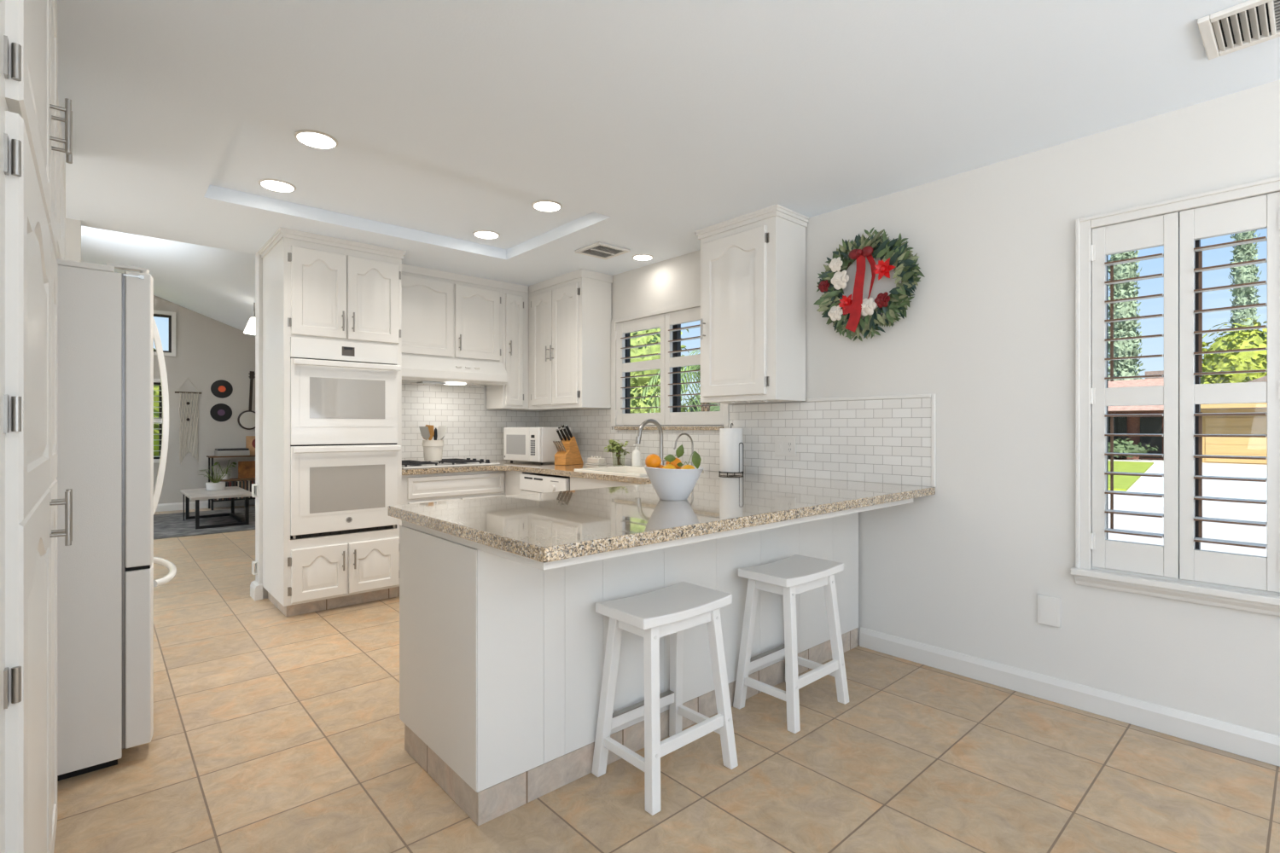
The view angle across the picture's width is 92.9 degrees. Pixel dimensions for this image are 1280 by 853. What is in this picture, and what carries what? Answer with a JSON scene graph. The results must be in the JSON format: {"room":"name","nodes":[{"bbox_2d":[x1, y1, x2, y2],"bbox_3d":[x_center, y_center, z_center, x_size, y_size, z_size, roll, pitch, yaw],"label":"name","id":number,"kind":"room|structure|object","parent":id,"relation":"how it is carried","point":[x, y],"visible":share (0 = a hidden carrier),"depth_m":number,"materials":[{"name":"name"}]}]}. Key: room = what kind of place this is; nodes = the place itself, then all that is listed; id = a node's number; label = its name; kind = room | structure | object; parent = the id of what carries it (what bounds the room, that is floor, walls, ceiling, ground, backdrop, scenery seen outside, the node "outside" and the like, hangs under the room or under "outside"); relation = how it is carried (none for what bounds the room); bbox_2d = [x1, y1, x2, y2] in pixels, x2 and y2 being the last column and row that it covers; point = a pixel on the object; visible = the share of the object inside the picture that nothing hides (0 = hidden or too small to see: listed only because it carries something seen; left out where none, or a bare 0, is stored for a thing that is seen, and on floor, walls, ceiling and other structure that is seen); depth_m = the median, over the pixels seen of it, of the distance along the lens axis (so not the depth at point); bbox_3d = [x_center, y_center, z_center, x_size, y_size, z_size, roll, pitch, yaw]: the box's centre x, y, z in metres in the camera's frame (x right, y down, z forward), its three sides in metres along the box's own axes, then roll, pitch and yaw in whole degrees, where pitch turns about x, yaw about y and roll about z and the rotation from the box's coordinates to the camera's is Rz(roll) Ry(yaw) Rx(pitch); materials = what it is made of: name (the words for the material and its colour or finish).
{"room":"kitchen","nodes":[
{"label":"kitchen","id":0,"kind":"room"},
{"bbox_2d":[81,226,255,336],"bbox_3d":[-5.602,-2.243,6.031,5.900,2.283,6.180,0,0,-42],"label":"ceiling","id":1,"kind":"structure","parent":0,"point":[218,284],"depth_m":7.20,"materials":[{"name":"white paint"}]},
{"bbox_2d":[243,302,255,334],"bbox_3d":[-4.886,-1.385,7.706,0.236,0.390,0.236,0,0,-42],"label":"pendant lamp","id":2,"kind":"object","parent":1,"relation":"hanging from","point":[250,328],"visible":0.62,"depth_m":7.63,"materials":[{"name":"white"}]},
{"bbox_2d":[153,295,255,504],"bbox_3d":[-7.623,-1.280,8.289,5.700,5.000,0.120,0,0,-42],"label":"wall","id":3,"kind":"structure","parent":0,"point":[208,351],"depth_m":9.14,"materials":[{"name":"beige paint"}]},
{"bbox_2d":[153,378,162,463],"bbox_3d":[-7.375,-0.095,8.477,1.220,1.210,0.110,0,0,-42],"label":"window","id":4,"kind":"structure","parent":3,"relation":"in","point":[159,421],"depth_m":8.83,"materials":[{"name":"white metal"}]},
{"bbox_2d":[153,309,175,356],"bbox_3d":[-7.335,-1.365,8.514,1.330,0.650,0.108,0,0,-42],"label":"window","id":5,"kind":"structure","parent":3,"relation":"in","point":[171,352],"depth_m":8.89,"materials":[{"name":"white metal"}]},
{"bbox_2d":[174,378,201,465],"bbox_3d":[-6.688,-0.093,9.006,0.320,1.290,0.053,0,0,-42],"label":"macrame hanging","id":6,"kind":"object","parent":3,"relation":"hanging from","point":[194,432],"visible":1,"depth_m":9.01,"materials":[{"name":"beige fabric"}]},
{"bbox_2d":[155,499,255,511],"bbox_3d":[-7.615,1.164,8.205,5.600,0.112,0.016,0,0,-42],"label":"baseboard","id":7,"kind":"structure","parent":3,"relation":"attached to","point":[203,504],"depth_m":9.12,"materials":[{"name":"white paint"}]},
{"bbox_2d":[209,403,232,421],"bbox_3d":[-6.402,-0.226,9.297,0.280,0.280,0.006,0,0,-42],"label":"vinyl record","id":8,"kind":"object","parent":3,"relation":"attached to","point":[219,412],"visible":1,"depth_m":9.30,"materials":[{"name":"black"}]},
{"bbox_2d":[210,379,232,398],"bbox_3d":[-6.396,-0.587,9.302,0.280,0.280,0.006,0,0,-42],"label":"vinyl record","id":9,"kind":"object","parent":3,"relation":"attached to","point":[221,388],"visible":1,"depth_m":9.30,"materials":[{"name":"black"}]},
{"bbox_2d":[237,371,255,430],"bbox_3d":[-6.114,-0.422,9.512,0.306,0.920,0.043,0,0,-42],"label":"banjo","id":10,"kind":"object","parent":3,"relation":"attached to","point":[246,420],"visible":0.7,"depth_m":9.51,"materials":[{"name":"brown wood"}]},
{"bbox_2d":[65,218,529,599],"bbox_3d":[-2.497,-0.090,4.576,3.985,2.620,0.130,0,0,-42],"label":"wall","id":11,"kind":"structure","parent":0,"point":[258,261],"depth_m":4.32,"materials":[{"name":"white paint"}]},
{"bbox_2d":[250,580,262,600],"bbox_3d":[-2.743,1.165,4.349,0.051,0.108,0.170,0,0,-42],"label":"baseboard","id":12,"kind":"structure","parent":11,"relation":"attached to","point":[256,590],"depth_m":4.30,"materials":[{"name":"white paint"}]},
{"bbox_2d":[401,263,503,363],"bbox_3d":[-1.637,-0.905,5.011,0.990,0.700,0.364,0,0,-42],"label":"upper cabinet","id":13,"kind":"object","parent":11,"relation":"attached to","point":[445,315],"visible":0.87,"depth_m":4.91,"materials":[{"name":"white paint"}]},
{"bbox_2d":[401,354,507,386],"bbox_3d":[-1.620,-0.451,4.992,0.982,0.206,0.400,0,0,-42],"label":"range hood","id":14,"kind":"object","parent":13,"relation":"attached to","point":[415,369],"visible":0.75,"depth_m":4.87,"materials":[{"name":"white metal"}]},
{"bbox_2d":[401,382,539,461],"bbox_3d":[-1.550,-0.038,5.331,1.549,0.683,0.008,0,0,-42],"label":"backsplash","id":15,"kind":"structure","parent":11,"relation":"attached to","point":[472,432],"depth_m":5.29,"materials":[{"name":"tile"}]},
{"bbox_2d":[486,281,528,409],"bbox_3d":[-1.170,-0.710,5.424,0.253,1.090,0.357,0,0,-42],"label":"upper cabinet","id":16,"kind":"object","parent":11,"relation":"attached to","point":[514,395],"visible":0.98,"depth_m":5.32,"materials":[{"name":"white paint"}]},
{"bbox_2d":[53,505,1279,852],"bbox_3d":[-2.839,1.280,2.961,6.920,0.120,14.400,0,0,-42],"label":"floor","id":17,"kind":"structure","parent":0,"point":[274,732],"depth_m":2.15,"materials":[{"name":"tile"}]},
{"bbox_2d":[0,0,72,852],"bbox_3d":[-1.396,-0.017,0.935,0.747,2.474,1.604,0,0,-42],"label":"pantry cabinet","id":18,"kind":"object","parent":17,"relation":"on","point":[29,532],"visible":1,"depth_m":1.01,"materials":[{"name":"white paint"}]},
{"bbox_2d":[56,258,176,781],"bbox_3d":[-2.350,0.317,2.277,0.977,1.806,0.792,0,0,-42],"label":"refrigerator","id":19,"kind":"object","parent":17,"relation":"on","point":[107,331],"visible":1,"depth_m":2.16,"materials":[{"name":"white metal"}]},
{"bbox_2d":[153,507,255,539],"bbox_3d":[-5.882,1.214,7.619,3.200,0.012,2.300,0,0,-42],"label":"rug","id":20,"kind":"object","parent":17,"relation":"on","point":[165,526],"visible":0.2,"depth_m":7.58,"materials":[{"name":"fabric"}]},
{"bbox_2d":[180,486,255,529],"bbox_3d":[-5.417,1.014,7.774,0.640,0.388,1.290,0,0,-42],"label":"coffee table","id":21,"kind":"object","parent":20,"relation":"on","point":[231,492],"visible":0.91,"depth_m":7.54,"materials":[{"name":"wood"}]},
{"bbox_2d":[197,466,232,490],"bbox_3d":[-5.537,0.666,7.932,0.354,0.306,0.352,0,0,5],"label":"potted plant","id":22,"kind":"object","parent":21,"relation":"on","point":[212,485],"visible":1,"depth_m":7.89,"materials":[{"name":"green plant"}]},
{"bbox_2d":[206,454,255,510],"bbox_3d":[-5.966,0.822,9.369,1.130,0.794,0.360,0,0,-42],"label":"console shelf","id":23,"kind":"object","parent":17,"relation":"on","point":[208,456],"visible":0.42,"depth_m":9.07,"materials":[{"name":"black metal"}]},
{"bbox_2d":[213,459,236,479],"bbox_3d":[-6.231,0.634,9.137,0.299,0.290,0.153,0,0,-42],"label":"trailing plant","id":24,"kind":"object","parent":23,"relation":"on","point":[227,477],"visible":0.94,"depth_m":9.10,"materials":[{"name":"green plant"}]},
{"bbox_2d":[214,448,250,456],"bbox_3d":[-6.167,0.372,9.189,0.410,0.104,0.320,0,0,-42],"label":"turntable","id":25,"kind":"object","parent":23,"relation":"on","point":[233,451],"visible":1,"depth_m":9.07,"materials":[{"name":"silver metal"}]},
{"bbox_2d":[238,460,255,478],"bbox_3d":[-6.035,0.650,9.363,0.260,0.260,0.022,0,0,-42],"label":"record cover","id":26,"kind":"object","parent":23,"relation":"on","point":[246,469],"visible":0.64,"depth_m":9.34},
{"bbox_2d":[245,436,255,454],"bbox_3d":[-5.967,0.280,9.475,0.290,0.290,0.022,0,0,-42],"label":"record cover","id":27,"kind":"object","parent":23,"relation":"on","point":[250,440],"visible":0.33,"depth_m":9.42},
{"bbox_2d":[258,226,406,616],"bbox_3d":[-2.170,-0.017,4.305,0.788,2.474,0.704,0,0,-42],"label":"tall cabinet","id":28,"kind":"object","parent":17,"relation":"on","point":[315,286],"visible":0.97,"depth_m":4.04,"materials":[{"name":"white paint"}]},
{"bbox_2d":[290,337,401,539],"bbox_3d":[-2.132,0.069,4.271,0.678,1.290,0.612,0,0,-42],"label":"double wall oven","id":29,"kind":"object","parent":28,"relation":"in","point":[344,448],"visible":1,"depth_m":4.04,"materials":[{"name":"white"}]},
{"bbox_2d":[397,471,525,594],"bbox_3d":[-1.512,0.781,4.785,0.876,0.878,0.867,0,0,-42],"label":"base cabinet","id":30,"kind":"object","parent":17,"relation":"on","point":[462,485],"visible":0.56,"depth_m":4.66,"materials":[{"name":"white paint"}]},
{"bbox_2d":[519,473,570,494],"bbox_3d":[-0.510,0.779,4.677,0.620,0.842,0.620,0,0,-42],"label":"dishwasher","id":31,"kind":"object","parent":17,"relation":"on","point":[531,483],"visible":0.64,"depth_m":4.49,"materials":[{"name":"white"}]},
{"bbox_2d":[529,473,570,490],"bbox_3d":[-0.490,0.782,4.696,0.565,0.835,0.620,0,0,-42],"label":"control panel","id":32,"kind":"object","parent":31,"relation":"in","point":[565,477],"depth_m":4.45,"materials":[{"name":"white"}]},
{"bbox_2d":[570,477,639,490],"bbox_3d":[0.153,0.781,4.050,0.720,0.878,1.170,0,0,-42],"label":"base cabinet","id":33,"kind":"object","parent":17,"relation":"on","point":[575,483],"visible":0.02,"depth_m":4.08,"materials":[{"name":"white paint"}]},
{"bbox_2d":[399,498,913,826],"bbox_3d":[0.272,0.781,2.718,2.304,0.878,0.997,0,0,-42],"label":"base cabinet","id":34,"kind":"object","parent":17,"relation":"on","point":[502,653],"visible":0.6,"depth_m":2.11,"materials":[{"name":"white paint"}]},
{"bbox_2d":[388,460,935,563],"bbox_3d":[-0.606,0.323,3.687,2.336,0.039,3.701,0,0,-42],"label":"countertop","id":35,"kind":"structure","parent":34,"relation":"on","point":[545,527],"depth_m":2.30,"materials":[{"name":"stone"}]},
{"bbox_2d":[401,458,500,469],"bbox_3d":[-1.601,0.282,4.862,0.780,0.041,0.540,0,0,-42],"label":"cooktop","id":36,"kind":"object","parent":35,"relation":"in","point":[408,464],"visible":0.88,"depth_m":4.74,"materials":[{"name":"metal"}]},
{"bbox_2d":[422,440,443,461],"bbox_3d":[-1.645,0.183,4.836,0.166,0.165,0.166,0,0,-42],"label":"utensil crock","id":37,"kind":"object","parent":36,"relation":"on","point":[433,450],"visible":0.98,"depth_m":4.77,"materials":[{"name":"white ceramic"}]},
{"bbox_2d":[418,426,430,440],"bbox_3d":[-1.680,0.124,4.777,0.103,0.262,0.045,0,0,-32],"label":"turner","id":38,"kind":"object","parent":37,"relation":"in","point":[424,431],"visible":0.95,"depth_m":4.77,"materials":[{"name":"silver metal"}]},
{"bbox_2d":[436,425,447,440],"bbox_3d":[-1.595,0.122,4.871,0.090,0.266,0.028,0,0,-19],"label":"spatula","id":39,"kind":"object","parent":37,"relation":"in","point":[441,430],"visible":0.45,"depth_m":4.87,"materials":[{"name":"white"}]},
{"bbox_2d":[503,427,570,464],"bbox_3d":[-0.897,0.150,5.296,0.500,0.305,0.352,0,0,42],"label":"microwave","id":40,"kind":"object","parent":35,"relation":"on","point":[533,445],"visible":0.9,"depth_m":5.11,"materials":[{"name":"white plastic"}]},
{"bbox_2d":[554,436,583,465],"bbox_3d":[-0.576,0.189,4.960,0.110,0.226,0.248,0,0,30],"label":"knife block","id":41,"kind":"object","parent":35,"relation":"on","point":[572,456],"visible":0.86,"depth_m":4.89,"materials":[{"name":"brown wood"}]},
{"bbox_2d":[585,455,606,465],"bbox_3d":[-0.357,0.268,4.942,0.090,0.068,0.170,0,0,-42],"label":"butter dish","id":42,"kind":"object","parent":35,"relation":"on","point":[591,461],"visible":1,"depth_m":4.90,"materials":[{"name":"white"}]},
{"bbox_2d":[603,439,629,465],"bbox_3d":[-0.184,0.197,4.740,0.217,0.211,0.168,0,0,5],"label":"potted herb","id":43,"kind":"object","parent":35,"relation":"on","point":[615,447],"visible":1,"depth_m":4.72,"materials":[{"name":"green plant"}]},
{"bbox_2d":[574,465,703,476],"bbox_3d":[-0.013,0.387,4.216,0.595,0.193,0.700,0,0,-42],"label":"sink","id":44,"kind":"object","parent":35,"relation":"in","point":[624,470],"visible":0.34,"depth_m":4.41,"materials":[{"name":"white ceramic"}]},
{"bbox_2d":[632,444,640,466],"bbox_3d":[-0.025,0.209,4.541,0.070,0.161,0.070,0,0,-42],"label":"soap bottle","id":45,"kind":"object","parent":44,"relation":"on","point":[636,454],"visible":1,"depth_m":4.51,"materials":[{"name":"white"}]},
{"bbox_2d":[635,418,665,465],"bbox_3d":[0.095,0.115,4.285,0.272,0.350,0.123,0,0,-42],"label":"kitchen faucet","id":46,"kind":"object","parent":35,"relation":"on","point":[648,421],"visible":0.75,"depth_m":4.33,"materials":[{"name":"silver metal"}]},
{"bbox_2d":[643,465,703,500],"bbox_3d":[0.141,0.233,2.563,0.254,0.140,0.254,0,0,-42],"label":"fruit bowl","id":47,"kind":"object","parent":35,"relation":"on","point":[669,485],"visible":0.93,"depth_m":2.48,"materials":[{"name":"white ceramic"}]},
{"bbox_2d":[645,453,661,468],"bbox_3d":[0.056,0.144,2.558,0.068,0.065,0.068,0,0,-42],"label":"orange","id":48,"kind":"object","parent":47,"relation":"in","point":[651,461],"visible":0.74,"depth_m":2.53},
{"bbox_2d":[662,454,676,469],"bbox_3d":[0.120,0.161,2.502,0.064,0.098,0.066,0,0,6],"label":"orange","id":49,"kind":"object","parent":47,"relation":"in","point":[669,458],"visible":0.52,"depth_m":2.52,"materials":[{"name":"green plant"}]},
{"bbox_2d":[665,444,684,469],"bbox_3d":[0.148,0.133,2.618,0.074,0.120,0.070,0,0,-5],"label":"orange","id":50,"kind":"object","parent":47,"relation":"in","point":[679,452],"visible":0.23,"depth_m":2.59,"materials":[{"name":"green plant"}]},
{"bbox_2d":[676,451,701,469],"bbox_3d":[0.203,0.154,2.536,0.083,0.112,0.068,0,0,-42],"label":"orange","id":51,"kind":"object","parent":47,"relation":"in","point":[696,459],"visible":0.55,"depth_m":2.54,"materials":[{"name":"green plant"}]},
{"bbox_2d":[673,433,693,465],"bbox_3d":[0.297,0.164,4.107,0.196,0.252,0.027,0,0,-42],"label":"water faucet","id":52,"kind":"object","parent":35,"relation":"on","point":[681,434],"visible":0.8,"depth_m":4.14,"materials":[{"name":"silver metal"}]},
{"bbox_2d":[718,423,744,475],"bbox_3d":[0.589,0.137,3.930,0.162,0.330,0.162,0,0,8],"label":"paper towel holder","id":53,"kind":"object","parent":35,"relation":"on","point":[719,472],"visible":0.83,"depth_m":3.87,"materials":[{"name":"black metal"}]},
{"bbox_2d":[719,428,742,472],"bbox_3d":[0.589,0.145,3.930,0.148,0.280,0.148,0,0,-42],"label":"paper towel roll","id":54,"kind":"object","parent":53,"relation":"on","point":[730,439],"visible":0.99,"depth_m":3.87,"materials":[{"name":"white"}]},
{"bbox_2d":[591,581,738,815],"bbox_3d":[0.090,0.914,2.166,0.436,0.611,0.317,0,0,-42],"label":"bar stool","id":55,"kind":"object","parent":17,"relation":"on","point":[672,610],"visible":1,"depth_m":2.12,"materials":[{"name":"white paint"}]},
{"bbox_2d":[733,554,849,733],"bbox_3d":[0.667,0.914,2.675,0.436,0.611,0.317,0,0,-42],"label":"bar stool","id":56,"kind":"object","parent":17,"relation":"on","point":[790,577],"visible":1,"depth_m":2.63,"materials":[{"name":"white paint"}]},
{"bbox_2d":[57,0,1279,286],"bbox_3d":[-0.785,-1.292,0.666,6.920,0.075,8.240,0,0,-42],"label":"ceiling","id":57,"kind":"structure","parent":0,"point":[651,125],"depth_m":2.35,"materials":[{"name":"white paint"}]},
{"bbox_2d":[258,178,296,191],"bbox_3d":[-1.990,-1.326,3.338,0.180,0.008,0.180,0,0,-42],"label":"recessed light","id":58,"kind":"object","parent":57,"relation":"in","point":[272,184],"visible":1,"depth_m":3.33,"materials":[{"name":"white"}]},
{"bbox_2d":[294,129,337,148],"bbox_3d":[-1.492,-1.326,2.804,0.180,0.008,0.180,0,0,-42],"label":"recessed light","id":59,"kind":"object","parent":57,"relation":"in","point":[310,137],"visible":1,"depth_m":2.79,"materials":[{"name":"white"}]},
{"bbox_2d":[472,230,500,238],"bbox_3d":[-1.056,-1.326,4.184,0.180,0.008,0.180,0,0,-42],"label":"recessed light","id":60,"kind":"object","parent":57,"relation":"in","point":[481,234],"visible":1,"depth_m":4.16,"materials":[{"name":"white"}]},
{"bbox_2d":[531,199,562,211],"bbox_3d":[-0.557,-1.326,3.645,0.180,0.008,0.180,0,0,-42],"label":"recessed light","id":61,"kind":"object","parent":57,"relation":"in","point":[545,206],"visible":1,"depth_m":3.63,"materials":[{"name":"white"}]},
{"bbox_2d":[534,202,559,211],"bbox_3d":[-0.557,-1.324,3.645,0.156,0.004,0.156,0,0,-42],"label":"diffuser","id":62,"kind":"object","parent":61,"relation":"attached to","point":[545,206],"depth_m":3.64,"materials":[{"name":"white"}]},
{"bbox_2d":[575,241,630,259],"bbox_3d":[-0.266,-1.247,4.299,0.280,0.016,0.280,0,0,-42],"label":"ceiling vent","id":63,"kind":"object","parent":57,"relation":"in","point":[600,250],"visible":1,"depth_m":4.28,"materials":[{"name":"white plastic"}]},
{"bbox_2d":[632,254,653,260],"bbox_3d":[0.020,-1.251,4.475,0.156,0.008,0.156,0,0,-42],"label":"recessed light","id":64,"kind":"object","parent":57,"relation":"in","point":[638,257],"visible":1,"depth_m":4.46,"materials":[{"name":"white"}]},
{"bbox_2d":[1197,0,1279,59],"bbox_3d":[1.918,-1.247,1.845,0.280,0.016,0.310,0,0,-42],"label":"ceiling vent","id":65,"kind":"object","parent":57,"relation":"in","point":[1248,23],"visible":1,"depth_m":1.89,"materials":[{"name":"white plastic"}]},
{"bbox_2d":[544,80,1279,736],"bbox_3d":[1.741,-0.090,2.928,0.130,2.620,8.240,0,0,-42],"label":"wall","id":66,"kind":"structure","parent":0,"point":[988,329],"depth_m":2.82,"materials":[{"name":"white paint"}]},
{"bbox_2d":[511,268,612,411],"bbox_3d":[-0.730,-0.706,5.313,0.365,1.096,1.110,0,0,-42],"label":"upper cabinet","id":67,"kind":"object","parent":66,"relation":"attached to","point":[569,314],"visible":0.97,"depth_m":4.98,"materials":[{"name":"white paint"}]},
{"bbox_2d":[615,314,664,425],"bbox_3d":[0.002,-0.434,4.781,0.072,0.835,0.579,0,0,-42],"label":"shutter panel","id":68,"kind":"object","parent":66,"relation":"attached to","point":[655,322],"visible":0.96,"depth_m":4.79,"materials":[{"name":"white paint"}]},
{"bbox_2d":[614,426,724,430],"bbox_3d":[0.207,0.007,4.572,0.102,0.026,1.135,0,0,-42],"label":"window sill","id":69,"kind":"structure","parent":66,"relation":"attached to","point":[615,427],"depth_m":4.46,"materials":[{"name":"stone"}]},
{"bbox_2d":[610,302,729,426],"bbox_3d":[0.182,-0.445,4.555,0.020,0.878,1.250,0,0,-42],"label":"trim","id":70,"kind":"structure","parent":66,"relation":"attached to","point":[726,406],"depth_m":4.97,"materials":[{"name":"white paint"}]},
{"bbox_2d":[625,324,723,425],"bbox_3d":[0.267,-0.434,4.619,0.040,0.840,1.155,0,0,-42],"label":"window","id":71,"kind":"structure","parent":66,"relation":"in","point":[676,334],"depth_m":4.60,"materials":[{"name":"brown metal"}]},
{"bbox_2d":[664,307,723,424],"bbox_3d":[0.396,-0.434,4.342,0.072,0.835,0.592,0,0,-42],"label":"shutter panel","id":72,"kind":"object","parent":66,"relation":"attached to","point":[694,314],"visible":0.67,"depth_m":4.42,"materials":[{"name":"white paint"}]},
{"bbox_2d":[539,397,931,487],"bbox_3d":[0.261,0.075,4.477,0.008,0.455,3.682,0,0,-42],"label":"backsplash","id":73,"kind":"structure","parent":66,"relation":"attached to","point":[884,441],"depth_m":3.62,"materials":[{"name":"tile"}]},
{"bbox_2d":[774,436,796,456],"bbox_3d":[0.895,0.118,3.755,0.010,0.118,0.150,0,0,-42],"label":"outlet plate","id":74,"kind":"object","parent":73,"relation":"attached to","point":[785,446],"visible":1,"depth_m":3.75,"materials":[{"name":"white plastic"}]},
{"bbox_2d":[694,203,808,403],"bbox_3d":[0.668,-0.702,3.746,0.358,1.104,0.628,0,0,-42],"label":"upper cabinet","id":75,"kind":"object","parent":66,"relation":"attached to","point":[753,264],"visible":1,"depth_m":3.59,"materials":[{"name":"white paint"}]},
{"bbox_2d":[715,400,767,403],"bbox_3d":[0.616,-0.154,3.712,0.028,0.008,0.387,0,0,-42],"label":"under-cabinet light","id":76,"kind":"object","parent":75,"relation":"attached to","point":[758,400],"depth_m":3.69,"materials":[{"name":"white plastic"}]},
{"bbox_2d":[813,226,925,341],"bbox_3d":[1.211,-0.772,3.288,0.141,0.609,0.604,0,0,-42],"label":"wreath","id":77,"kind":"object","parent":66,"relation":"attached to","point":[896,253],"visible":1,"depth_m":3.26,"materials":[{"name":"green plant"}]},
{"bbox_2d":[806,393,935,487],"bbox_3d":[1.250,0.066,3.368,0.012,0.475,0.750,0,0,-42],"label":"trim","id":78,"kind":"structure","parent":66,"relation":"attached to","point":[932,396],"depth_m":3.13,"materials":[{"name":"tile"}]},
{"bbox_2d":[1037,594,1060,628],"bbox_3d":[1.830,0.821,2.720,0.014,0.129,0.088,0,0,-42],"label":"blank wall plate","id":79,"kind":"object","parent":66,"relation":"attached to","point":[1049,608],"visible":1,"depth_m":2.71,"materials":[{"name":"white plastic"}]},
{"bbox_2d":[859,627,1279,767],"bbox_3d":[2.797,1.167,1.638,0.016,0.104,4.708,0,0,-42],"label":"baseboard","id":80,"kind":"structure","parent":66,"relation":"attached to","point":[1259,746],"depth_m":2.60,"materials":[{"name":"white paint"}]},
{"bbox_2d":[1090,212,1179,578],"bbox_3d":[2.034,-0.127,2.512,0.084,1.445,0.290,0,0,-38],"label":"shutter panel","id":81,"kind":"object","parent":66,"relation":"attached to","point":[1161,230],"visible":1,"depth_m":2.49,"materials":[{"name":"white paint"}]},
{"bbox_2d":[1106,239,1200,549],"bbox_3d":[2.198,-0.127,2.462,0.040,1.449,0.566,0,0,-42],"label":"window","id":82,"kind":"structure","parent":66,"relation":"in","point":[1197,243],"depth_m":2.42,"materials":[{"name":"brown metal"}]},
{"bbox_2d":[1070,566,1279,616],"bbox_3d":[2.107,0.644,2.380,0.055,0.072,0.696,0,0,-42],"label":"trim","id":83,"kind":"structure","parent":66,"relation":"attached to","point":[1216,596],"depth_m":2.36,"materials":[{"name":"white paint"}]},
{"bbox_2d":[1075,175,1279,570],"bbox_3d":[2.114,-0.140,2.391,0.030,1.520,0.666,0,0,-42],"label":"trim","id":84,"kind":"structure","parent":66,"relation":"attached to","point":[1084,226],"depth_m":2.60,"materials":[{"name":"white paint"}]},
{"bbox_2d":[1179,192,1279,593],"bbox_3d":[2.230,-0.127,2.293,0.088,1.445,0.293,0,0,-37],"label":"shutter panel","id":85,"kind":"object","parent":66,"relation":"attached to","point":[1262,212],"visible":1,"depth_m":2.29,"materials":[{"name":"white paint"}]},
{"bbox_3d":[-2.621,-0.090,1.653,0.100,2.620,4.320,0,0,-42],"label":"wall","id":86,"kind":"structure","parent":0,"visible":0},
{"bbox_2d":[55,93,65,259],"bbox_3d":[-2.573,-0.947,2.206,0.689,0.614,0.980,0,0,-42],"label":"upper cabinet","id":87,"kind":"object","parent":86,"relation":"attached to","point":[61,254],"visible":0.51,"depth_m":2.39,"materials":[{"name":"white paint"}]},
{"label":"outside","id":88,"kind":"structure","parent":0,"visible":0},
{"bbox_3d":[-13.825,1.640,15.440,16.000,0.200,18.550,0,0,-42],"label":"lawn","id":89,"kind":"structure","parent":88,"visible":0},
{"bbox_2d":[153,348,158,457],"bbox_3d":[-10.308,-0.142,11.608,4.128,3.365,2.177,0,0,-42],"label":"tree","id":90,"kind":"object","parent":89,"relation":"on","point":[155,387],"visible":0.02,"depth_m":11.72,"materials":[{"name":"green plant"}]},
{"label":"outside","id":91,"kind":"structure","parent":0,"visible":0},
{"bbox_2d":[1108,501,1267,557],"bbox_3d":[-1.252,1.534,19.013,7.500,0.012,150.000,0,0,-42],"label":"street","id":92,"kind":"structure","parent":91,"point":[1255,534],"depth_m":9.27,"materials":[{"name":"concrete"}]},
{"bbox_2d":[630,327,689,413],"bbox_3d":[-0.541,-1.242,17.277,4.566,5.563,3.355,0,0,42],"label":"tree","id":93,"kind":"object","parent":92,"relation":"on","point":[635,381],"visible":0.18,"depth_m":15.82,"materials":[{"name":"green plant"}]},
{"bbox_2d":[640,347,720,413],"bbox_3d":[1.485,-0.117,13.941,2.874,3.321,2.922,0,0,-42],"label":"palm tree","id":94,"kind":"object","parent":92,"relation":"on","point":[694,367],"visible":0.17,"depth_m":13.68,"materials":[{"name":"green plant"}]},
{"bbox_2d":[683,387,720,412],"bbox_3d":[3.396,0.099,18.091,2.079,2.883,6.276,0,0,-44],"label":"tree","id":95,"kind":"object","parent":92,"relation":"on","point":[717,408],"visible":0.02,"depth_m":19.11,"materials":[{"name":"green plant"}]},
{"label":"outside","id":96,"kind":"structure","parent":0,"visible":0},
{"bbox_2d":[1108,459,1267,513],"bbox_3d":[32.210,1.640,48.974,106.670,0.200,150.000,0,0,-42],"label":"ground","id":97,"kind":"structure","parent":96,"point":[1213,488],"depth_m":15.79,"materials":[{"name":"concrete"}]},
{"bbox_2d":[1108,250,1145,380],"bbox_3d":[30.236,-7.497,38.085,2.328,18.492,2.410,0,0,18],"label":"cypress tree","id":98,"kind":"object","parent":97,"relation":"on","point":[1128,309],"visible":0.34,"depth_m":37.62,"materials":[{"name":"green plant"}]},
{"bbox_2d":[1108,460,1153,491],"bbox_3d":[13.704,1.515,23.747,15.100,0.050,10.900,0,0,-42],"label":"lawn","id":99,"kind":"structure","parent":97,"relation":"on","point":[1122,483],"depth_m":20.62,"materials":[{"name":"plant"}]},
{"bbox_2d":[1108,437,1157,458],"bbox_3d":[22.600,1.039,29.035,1.203,1.080,3.350,0,0,-42],"label":"shrub","id":100,"kind":"object","parent":97,"relation":"on","point":[1125,446],"visible":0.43,"depth_m":28.44,"materials":[{"name":"green plant"}]},
{"bbox_2d":[1108,370,1267,465],"bbox_3d":[26.005,-0.695,30.801,10.160,4.470,18.800,0,0,-42],"label":"house","id":101,"kind":"structure","parent":97,"relation":"on","point":[1211,424],"depth_m":26.30,"materials":[{"name":"beige"}]},
{"bbox_2d":[1200,318,1267,383],"bbox_3d":[35.709,-2.446,34.261,4.554,7.973,7.778,0,0,-42],"label":"shade tree","id":102,"kind":"object","parent":97,"relation":"on","point":[1253,360],"visible":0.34,"depth_m":34.55,"materials":[{"name":"green plant"}]},
{"bbox_2d":[1227,230,1261,331],"bbox_3d":[38.800,-9.956,39.122,1.818,24.599,1.996,0,0,-36],"label":"cypress tree","id":103,"kind":"object","parent":97,"relation":"on","point":[1246,274],"visible":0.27,"depth_m":38.76,"materials":[{"name":"green plant"}]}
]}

